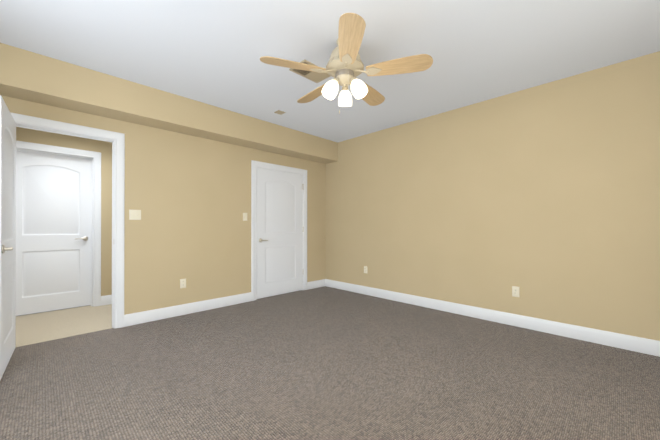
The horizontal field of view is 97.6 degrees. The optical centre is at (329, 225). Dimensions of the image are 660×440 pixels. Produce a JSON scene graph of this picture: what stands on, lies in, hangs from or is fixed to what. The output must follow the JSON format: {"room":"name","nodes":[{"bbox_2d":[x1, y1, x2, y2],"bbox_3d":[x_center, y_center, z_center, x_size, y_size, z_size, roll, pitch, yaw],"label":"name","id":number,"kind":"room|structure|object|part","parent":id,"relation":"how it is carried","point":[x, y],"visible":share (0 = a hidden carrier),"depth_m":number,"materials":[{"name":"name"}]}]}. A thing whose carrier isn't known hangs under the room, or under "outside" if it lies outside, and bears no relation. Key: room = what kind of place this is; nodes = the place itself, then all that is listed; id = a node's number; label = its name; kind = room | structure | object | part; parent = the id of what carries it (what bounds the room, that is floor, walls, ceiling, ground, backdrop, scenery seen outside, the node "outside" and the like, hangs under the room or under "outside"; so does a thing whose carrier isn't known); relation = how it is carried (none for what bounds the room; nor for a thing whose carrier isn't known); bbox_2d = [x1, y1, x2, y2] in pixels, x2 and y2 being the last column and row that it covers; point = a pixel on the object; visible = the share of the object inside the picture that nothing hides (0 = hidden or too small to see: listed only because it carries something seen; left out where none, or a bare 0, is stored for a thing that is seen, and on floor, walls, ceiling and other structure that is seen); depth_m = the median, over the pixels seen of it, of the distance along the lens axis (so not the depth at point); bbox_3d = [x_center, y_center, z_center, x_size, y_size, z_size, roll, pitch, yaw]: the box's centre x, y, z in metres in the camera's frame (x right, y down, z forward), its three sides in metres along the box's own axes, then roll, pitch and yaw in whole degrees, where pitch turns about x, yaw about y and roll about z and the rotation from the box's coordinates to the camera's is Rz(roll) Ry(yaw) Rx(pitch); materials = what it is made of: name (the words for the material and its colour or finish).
{"room":"empty bedroom","nodes":[
{"label":"empty bedroom","id":0,"kind":"room"},
{"bbox_2d":[16,304,111,346],"bbox_3d":[-3.466,1.165,3.147,3.500,0.050,1.375,0,0,-45],"label":"floor","id":1,"kind":"structure","parent":0,"point":[44,326],"depth_m":3.37,"materials":[{"name":"beige tile"}]},
{"bbox_2d":[16,127,111,295],"bbox_3d":[-3.909,-0.189,3.596,3.500,2.660,0.120,0,0,-45],"label":"wall","id":2,"kind":"structure","parent":0,"point":[104,148],"depth_m":4.15,"materials":[{"name":"beige paint"}]},
{"bbox_2d":[16,150,90,315],"bbox_3d":[-3.705,0.089,3.858,0.825,2.080,0.143,0,0,-45],"label":"hall door","id":3,"kind":"structure","parent":2,"relation":"in","point":[53,232],"depth_m":3.85,"materials":[{"name":"white wood"}]},
{"bbox_2d":[16,141,100,306],"bbox_3d":[-3.668,0.048,3.822,0.995,2.186,0.138,0,0,-45],"label":"door frame","id":4,"kind":"structure","parent":2,"relation":"attached to","point":[96,156],"depth_m":4.09,"materials":[{"name":"white wood"}]},
{"bbox_2d":[101,295,111,305],"bbox_3d":[-2.947,1.077,4.454,0.921,0.133,0.014,0,0,-45],"label":"baseboard","id":5,"kind":"structure","parent":2,"relation":"attached to","point":[106,300],"depth_m":4.17,"materials":[{"name":"white wood"}]},
{"bbox_2d":[1,95,325,314],"bbox_3d":[-1.758,-0.188,3.915,4.840,2.660,0.120,0,0,-45],"label":"wall","id":6,"kind":"structure","parent":0,"point":[189,196],"depth_m":3.74,"materials":[{"name":"beige paint"}]},
{"bbox_2d":[0,95,15,379],"bbox_3d":[-2.660,0.090,2.373,0.143,2.070,0.792,0,0,-42],"label":"entry door","id":7,"kind":"structure","parent":6,"relation":"in","point":[7,235],"depth_m":2.33,"materials":[{"name":"white wood"}]},
{"bbox_2d":[10,112,124,328],"bbox_3d":[-2.702,0.051,2.963,0.962,2.176,0.138,0,0,-45],"label":"door frame","id":8,"kind":"structure","parent":6,"relation":"attached to","point":[118,138],"depth_m":3.21,"materials":[{"name":"white wood"}]},
{"bbox_2d":[129,210,140,219],"bbox_3d":[-2.245,-0.125,3.333,0.116,0.116,0.020,0,0,-45],"label":"switch plate","id":9,"kind":"object","parent":6,"relation":"attached to","point":[134,214],"visible":1,"depth_m":3.33,"materials":[{"name":"beige plastic"}]},
{"bbox_2d":[180,279,185,287],"bbox_3d":[-1.880,0.741,3.702,0.070,0.116,0.008,0,0,-45],"label":"electrical outlet","id":10,"kind":"object","parent":6,"relation":"attached to","point":[182,283],"visible":1,"depth_m":3.70,"materials":[{"name":"beige plastic"}]},
{"bbox_2d":[124,292,251,326],"bbox_3d":[-1.755,1.075,3.820,1.593,0.133,0.014,0,0,-45],"label":"baseboard","id":11,"kind":"structure","parent":6,"relation":"attached to","point":[156,314],"depth_m":3.69,"materials":[{"name":"white wood"}]},
{"bbox_2d":[243,213,246,220],"bbox_3d":[-1.261,-0.132,4.311,0.070,0.116,0.020,0,0,-45],"label":"switch plate","id":12,"kind":"object","parent":6,"relation":"attached to","point":[244,216],"visible":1,"depth_m":4.31,"materials":[{"name":"beige plastic"}]},
{"bbox_2d":[251,160,306,300],"bbox_3d":[-0.799,0.076,4.772,1.102,2.136,0.018,0,0,-45],"label":"trim","id":13,"kind":"structure","parent":6,"relation":"attached to","point":[255,165],"depth_m":4.44,"materials":[{"name":"white wood"}]},
{"bbox_2d":[257,167,303,298],"bbox_3d":[-0.816,0.117,4.791,0.933,2.030,0.143,0,0,-45],"label":"closet door","id":14,"kind":"structure","parent":6,"relation":"in","point":[280,229],"depth_m":4.75,"materials":[{"name":"white wood"}]},
{"bbox_2d":[307,279,324,289],"bbox_3d":[-0.245,1.079,5.322,0.464,0.133,0.014,0,0,-45],"label":"baseboard","id":15,"kind":"structure","parent":6,"relation":"attached to","point":[315,284],"depth_m":5.30,"materials":[{"name":"white wood"}]},
{"bbox_2d":[0,43,337,163],"bbox_3d":[-1.603,-1.349,3.762,4.600,0.340,0.320,0,0,-45],"label":"soffit","id":16,"kind":"structure","parent":0,"point":[26,75],"depth_m":3.12,"materials":[{"name":"beige paint"}]},
{"bbox_2d":[0,286,659,439],"bbox_3d":[0.006,1.162,2.137,4.840,0.050,4.955,0,0,-45],"label":"floor carpet","id":17,"kind":"object","parent":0,"point":[325,363],"visible":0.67,"depth_m":2.12,"materials":[{"name":"grey carpet"}]},
{"bbox_2d":[0,0,659,141],"bbox_3d":[-0.024,-1.548,2.175,4.840,0.050,5.040,0,0,-45],"label":"ceiling","id":18,"kind":"structure","parent":0,"point":[210,52],"depth_m":2.43,"materials":[{"name":"white paint"}]},
{"bbox_2d":[274,110,285,114],"bbox_3d":[-0.673,-1.516,3.877,0.115,0.004,0.115,0,0,-45],"label":"cover plate","id":19,"kind":"object","parent":18,"relation":"attached to","point":[279,112],"visible":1,"depth_m":3.87,"materials":[{"name":"beige"}]},
{"bbox_2d":[289,59,329,82],"bbox_3d":[-0.184,-1.518,2.861,0.370,0.007,0.240,0,0,-45],"label":"ceiling vent","id":20,"kind":"object","parent":18,"relation":"in","point":[316,77],"visible":0.58,"depth_m":2.90,"materials":[{"name":"beige"}]},
{"bbox_2d":[260,13,432,113],"bbox_3d":[0.116,-1.208,2.423,1.301,0.629,1.291,0,0,-45],"label":"ceiling fan","id":21,"kind":"object","parent":18,"relation":"hanging from","point":[345,67],"visible":1,"depth_m":2.27,"materials":[{"name":"beige wood"}]},
{"bbox_3d":[0.127,-1.061,2.365,0.200,0.334,0.195,0,0,-45],"label":"arm","id":22,"kind":"part","parent":21,"relation":"part of"},
{"bbox_3d":[0.129,-1.097,2.355,0.363,0.149,0.354,0,0,-45],"label":"lamp shade","id":23,"kind":"part","parent":21,"relation":"part of","materials":[{"name":"white glass"}]},
{"bbox_2d":[325,51,659,340],"bbox_3d":[1.692,-0.189,3.793,0.120,2.660,4.920,0,0,-45],"label":"wall","id":24,"kind":"structure","parent":0,"point":[545,198],"depth_m":3.23,"materials":[{"name":"beige paint"}]},
{"bbox_2d":[325,279,659,356],"bbox_3d":[1.602,1.075,3.784,0.014,0.133,4.800,0,0,-45],"label":"baseboard","id":25,"kind":"structure","parent":24,"relation":"attached to","point":[631,343],"depth_m":3.23,"materials":[{"name":"white wood"}]},
{"bbox_2d":[512,286,518,296],"bbox_3d":[2.108,0.750,3.281,0.008,0.116,0.070,0,0,-45],"label":"electrical outlet","id":26,"kind":"object","parent":24,"relation":"attached to","point":[515,291],"visible":1,"depth_m":3.28,"materials":[{"name":"beige plastic"}]}
]}

